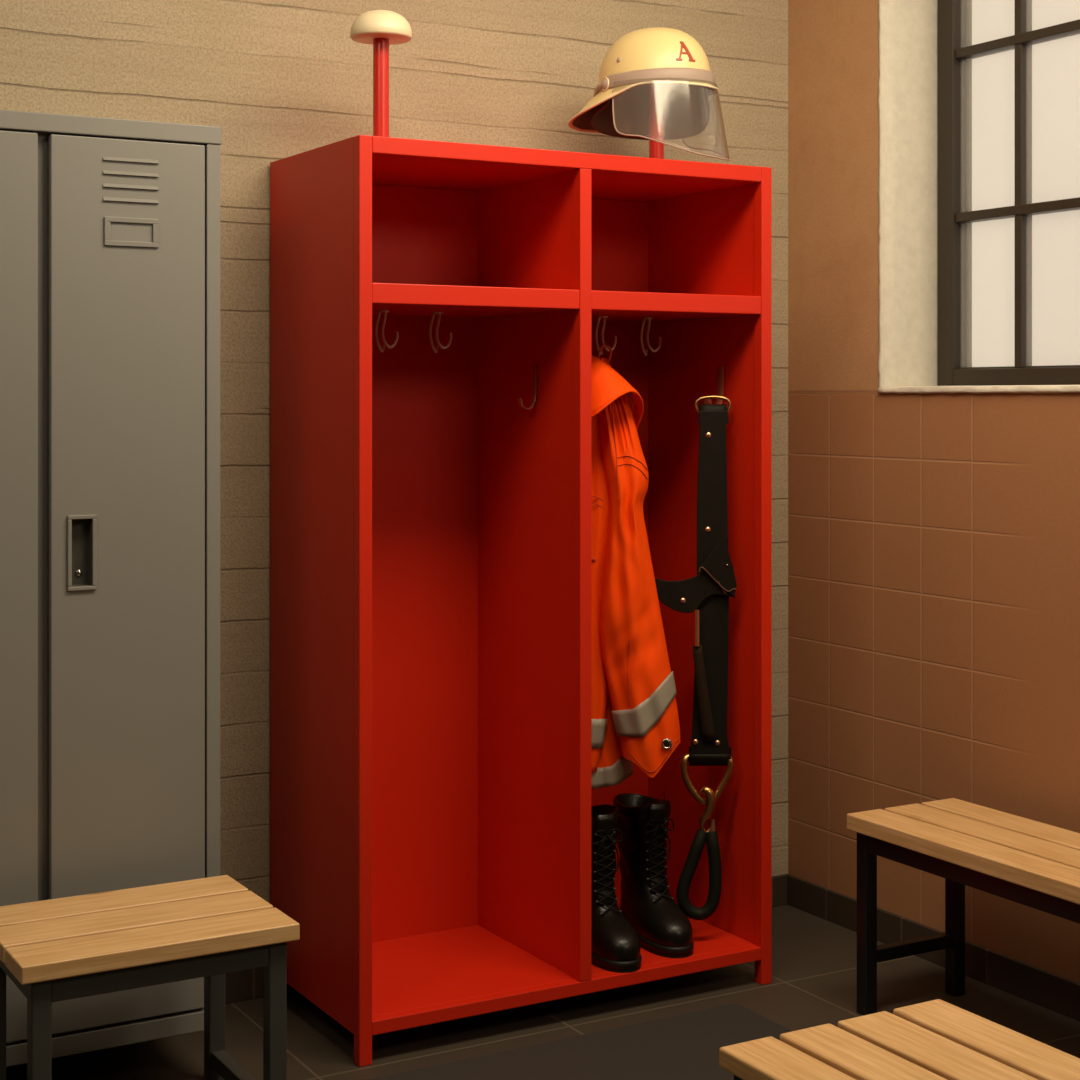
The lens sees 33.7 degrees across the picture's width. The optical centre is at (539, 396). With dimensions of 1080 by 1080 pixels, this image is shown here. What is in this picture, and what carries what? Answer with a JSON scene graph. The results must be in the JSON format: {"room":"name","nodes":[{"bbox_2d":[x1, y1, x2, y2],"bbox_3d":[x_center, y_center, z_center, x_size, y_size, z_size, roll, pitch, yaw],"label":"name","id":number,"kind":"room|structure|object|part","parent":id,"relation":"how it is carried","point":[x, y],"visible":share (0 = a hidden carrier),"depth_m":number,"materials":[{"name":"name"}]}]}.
{"room":"emergency services station","nodes":[
{"label":"emergency services station","id":0,"kind":"room"},
{"bbox_2d":[0,0,787,902],"bbox_3d":[-1.478,-0.075,3.833,4.845,2.950,0.250,0,0,-30],"label":"wall","id":1,"kind":"structure","parent":0,"point":[281,79],"depth_m":4.18,"materials":[{"name":"concrete"}]},
{"bbox_2d":[225,874,786,1003],"bbox_3d":[-1.331,1.359,3.765,4.633,0.082,0.012,0,0,-30],"label":"baseboard","id":2,"kind":"structure","parent":1,"relation":"attached to","point":[243,985],"depth_m":4.14,"materials":[{"name":"tile"}]},
{"bbox_2d":[6,904,1079,1079],"bbox_3d":[0.065,1.450,1.440,5.145,0.100,6.035,0,0,-30],"label":"floor","id":3,"kind":"structure","parent":0,"point":[814,983],"depth_m":4.03,"materials":[{"name":"tile"}]},
{"bbox_2d":[0,110,221,1066],"bbox_3d":[-1.074,0.423,3.651,0.729,1.953,0.440,0,0,-30],"label":"locker","id":4,"kind":"object","parent":3,"relation":"on","point":[110,227],"visible":0.95,"depth_m":3.53,"materials":[{"name":"grey metal"}]},
{"bbox_3d":[-1.117,0.366,3.390,0.316,1.758,0.018,0,0,-30],"label":"door","id":5,"kind":"part","parent":4,"relation":"part of","materials":[{"name":"grey paint"}]},
{"bbox_2d":[72,519,91,586],"bbox_3d":[-0.908,0.306,3.515,0.041,0.132,0.027,0,0,-30],"label":"handle","id":6,"kind":"object","parent":4,"relation":"on","point":[81,528],"depth_m":3.52,"materials":[{"name":"black metal"}]},
{"bbox_3d":[-0.973,1.272,3.475,0.666,0.040,0.018,0,0,-30],"label":"rail","id":7,"kind":"part","parent":4,"relation":"part of","materials":[{"name":"grey metal"}]},
{"bbox_3d":[-0.822,0.366,3.559,0.313,1.758,0.018,0,0,-30],"label":"door","id":8,"kind":"part","parent":4,"relation":"part of","materials":[{"name":"grey paint"}]},
{"bbox_3d":[-0.978,0.442,3.483,0.725,1.917,0.036,0,0,-30],"label":"door frame","id":9,"kind":"part","parent":4,"relation":"part of","materials":[{"name":"grey paint"}]},
{"bbox_2d":[103,156,158,203],"bbox_3d":[-0.815,-0.432,3.550,0.112,0.088,0.005,0,0,-30],"label":"vent","id":10,"kind":"object","parent":4,"relation":"attached to","point":[126,179],"depth_m":3.55,"materials":[{"name":"grey metal"}]},
{"bbox_2d":[0,875,299,1079],"bbox_3d":[-0.743,1.175,3.256,0.497,0.450,0.380,0,0,-30],"label":"bench","id":11,"kind":"object","parent":3,"relation":"on","point":[66,948],"visible":1,"depth_m":3.19,"materials":[{"name":"brown wood"}]},
{"bbox_3d":[-1.007,1.190,3.291,0.034,0.419,0.034,0,0,-30],"label":"leg","id":12,"kind":"part","parent":11,"relation":"part of","materials":[{"name":"grey metal"}]},
{"bbox_3d":[-0.847,1.190,3.011,0.034,0.419,0.034,0,0,-30],"label":"leg","id":13,"kind":"part","parent":11,"relation":"part of","materials":[{"name":"grey metal"}]},
{"bbox_3d":[-0.743,1.002,3.256,0.453,0.042,0.352,0,0,-30],"label":"seat frame","id":14,"kind":"part","parent":11,"relation":"part of","materials":[{"name":"grey metal"}]},
{"bbox_3d":[-0.639,1.190,3.501,0.034,0.419,0.034,0,0,-30],"label":"leg","id":15,"kind":"part","parent":11,"relation":"part of","materials":[{"name":"grey metal"}]},
{"bbox_3d":[-0.479,1.190,3.222,0.034,0.419,0.034,0,0,-30],"label":"leg","id":16,"kind":"part","parent":11,"relation":"part of","materials":[{"name":"grey metal"}]},
{"bbox_2d":[270,10,771,1066],"bbox_3d":[-0.038,0.270,4.207,1.073,2.260,0.510,0,0,-30],"label":"locker","id":17,"kind":"object","parent":3,"relation":"on","point":[440,311],"visible":0.86,"depth_m":4.23,"materials":[{"name":"red metal"}]},
{"bbox_3d":[-0.502,0.396,3.959,0.022,1.888,0.480,0,0,-30],"label":"panel","id":18,"kind":"part","parent":17,"relation":"part of","materials":[{"name":"red metal"}]},
{"bbox_3d":[-0.372,0.426,3.740,0.030,1.948,0.030,0,0,-30],"label":"corner post","id":19,"kind":"part","parent":17,"relation":"part of","materials":[{"name":"red metal"}]},
{"bbox_2d":[372,283,579,317],"bbox_3d":[-0.255,-0.218,4.078,0.509,0.043,0.496,0,0,-30],"label":"shelf","id":20,"kind":"object","parent":17,"relation":"attached to","point":[389,300],"depth_m":3.92,"materials":[{"name":"red metal"}]},
{"bbox_3d":[-0.164,0.414,4.421,1.025,1.851,0.010,0,0,-30],"label":"panel","id":21,"kind":"part","parent":17,"relation":"part of","materials":[{"name":"red metal"}]},
{"bbox_3d":[-0.040,-0.530,4.205,1.025,0.036,0.508,0,0,-30],"label":"panel","id":22,"kind":"part","parent":17,"relation":"part of","materials":[{"name":"red metal"}]},
{"bbox_3d":[-0.040,1.325,4.206,1.025,0.030,0.507,0,0,-30],"label":"panel","id":23,"kind":"part","parent":17,"relation":"part of","materials":[{"name":"red metal"}]},
{"bbox_3d":[0.096,0.399,4.008,0.030,1.822,0.030,0,0,-30],"label":"post","id":24,"kind":"part","parent":17,"relation":"part of","materials":[{"name":"red metal"}]},
{"bbox_2d":[591,804,641,972],"bbox_3d":[0.145,1.144,4.198,0.125,0.332,0.316,0,0,-23],"label":"boot","id":25,"kind":"object","parent":17,"relation":"on","point":[615,944],"visible":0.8,"depth_m":4.16,"materials":[{"name":"black leather"}]},
{"bbox_2d":[591,345,679,788],"bbox_3d":[0.153,0.421,4.229,0.269,1.085,0.320,0,0,-30],"label":"jacket","id":26,"kind":"object","parent":17,"relation":"hanging from","point":[635,718],"visible":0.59,"depth_m":4.14,"materials":[{"name":"orange fabric"}]},
{"bbox_2d":[591,355,643,428],"bbox_3d":[0.149,-0.009,4.162,0.198,0.197,0.186,0,0,-30],"label":"hood","id":27,"kind":"object","parent":26,"relation":"attached to","point":[610,408],"depth_m":4.14,"materials":[{"name":"orange fabric"}]},
{"bbox_2d":[568,27,729,160],"bbox_3d":[0.262,-0.728,4.341,0.423,0.331,0.302,0,0,35],"label":"helmet","id":28,"kind":"object","parent":17,"relation":"on","point":[618,106],"visible":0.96,"depth_m":4.28,"materials":[{"name":"yellow plastic"}]},
{"bbox_2d":[591,84,709,139],"bbox_3d":[0.271,-0.711,4.367,0.289,0.139,0.206,0,0,5],"label":"visor","id":29,"kind":"object","parent":28,"relation":"hanging from","point":[686,106],"depth_m":4.43,"materials":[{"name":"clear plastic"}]},
{"bbox_2d":[613,793,693,957],"bbox_3d":[0.274,1.142,4.304,0.124,0.336,0.316,0,0,-23],"label":"boot","id":30,"kind":"object","parent":17,"relation":"in","point":[662,928],"visible":0.95,"depth_m":4.28,"materials":[{"name":"black leather"}]},
{"bbox_2d":[591,290,760,321],"bbox_3d":[0.198,-0.218,4.337,0.474,0.043,0.496,0,0,-30],"label":"shelf","id":31,"kind":"object","parent":17,"relation":"attached to","point":[729,305],"depth_m":4.17,"materials":[{"name":"red metal"}]},
{"bbox_2d":[655,395,736,919],"bbox_3d":[0.357,0.627,4.293,0.231,1.263,0.075,0,0,3],"label":"belt","id":32,"kind":"object","parent":17,"relation":"hanging from","point":[709,591],"visible":0.96,"depth_m":4.29,"materials":[{"name":"black leather"}]},
{"bbox_3d":[0.408,0.396,4.480,0.026,1.888,0.480,0,0,-30],"label":"panel","id":33,"kind":"part","parent":17,"relation":"part of","materials":[{"name":"red metal"}]},
{"bbox_3d":[0.533,0.426,4.258,0.030,1.948,0.030,0,0,-30],"label":"corner post","id":34,"kind":"part","parent":17,"relation":"part of","materials":[{"name":"red metal"}]},
{"bbox_2d":[367,1003,791,1079],"bbox_3d":[-0.182,1.397,3.114,2.080,0.006,1.085,0,0,-30],"label":"floor mat","id":35,"kind":"object","parent":3,"relation":"on","point":[686,1046],"visible":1,"depth_m":3.77,"materials":[{"name":"rubber"}]},
{"bbox_2d":[719,999,1079,1079],"bbox_3d":[0.739,1.175,2.198,0.427,0.450,1.180,0,0,-30],"label":"bench","id":36,"kind":"object","parent":3,"relation":"on","point":[937,1039],"visible":1,"depth_m":2.59,"materials":[{"name":"brown wood"}]},
{"bbox_2d":[847,798,1079,1014],"bbox_3d":[1.194,1.175,3.523,0.325,0.450,1.428,0,0,-30],"label":"bench","id":37,"kind":"object","parent":3,"relation":"on","point":[1024,861],"visible":0.96,"depth_m":3.92,"materials":[{"name":"brown wood"}]},
{"bbox_3d":[0.742,1.193,4.045,0.034,0.414,0.034,0,0,-30],"label":"leg","id":38,"kind":"part","parent":37,"relation":"part of","materials":[{"name":"black metal"}]},
{"bbox_3d":[0.974,1.193,4.177,0.034,0.414,0.034,0,0,-30],"label":"leg","id":39,"kind":"part","parent":37,"relation":"part of","materials":[{"name":"black metal"}]},
{"bbox_3d":[1.194,1.007,3.523,0.297,0.042,1.384,0,0,-30],"label":"seat frame","id":40,"kind":"part","parent":37,"relation":"part of","materials":[{"name":"black metal"}]},
{"bbox_2d":[788,0,1079,982],"bbox_3d":[2.180,-0.075,2.623,0.300,2.950,5.985,0,0,-30],"label":"wall","id":41,"kind":"structure","parent":0,"point":[934,538],"depth_m":4.55,"materials":[{"name":"tile"}]},
{"bbox_2d":[878,0,937,386],"bbox_3d":[1.007,-0.676,4.667,0.304,1.329,0.014,0,0,-30],"label":"window reveal","id":42,"kind":"structure","parent":41,"relation":"attached to","point":[907,29],"depth_m":4.63,"materials":[{"name":"white paint"}]},
{"bbox_2d":[785,874,1079,1020],"bbox_3d":[2.057,1.359,2.523,0.012,0.082,5.535,0,0,-30],"label":"baseboard","id":43,"kind":"structure","parent":41,"relation":"attached to","point":[1044,988],"depth_m":4.29,"materials":[{"name":"tile"}]},
{"bbox_2d":[877,385,1079,393],"bbox_3d":[1.625,-0.019,3.582,0.312,0.022,2.502,0,0,-30],"label":"trim","id":44,"kind":"structure","parent":41,"relation":"attached to","point":[1037,389],"depth_m":4.26,"materials":[{"name":"white paint"}]},
{"bbox_2d":[938,0,1079,385],"bbox_3d":[1.685,-0.681,3.615,0.060,1.308,2.480,0,0,-30],"label":"window","id":45,"kind":"structure","parent":41,"relation":"in","point":[956,51],"depth_m":4.62,"materials":[{"name":"black metal"}]}
]}

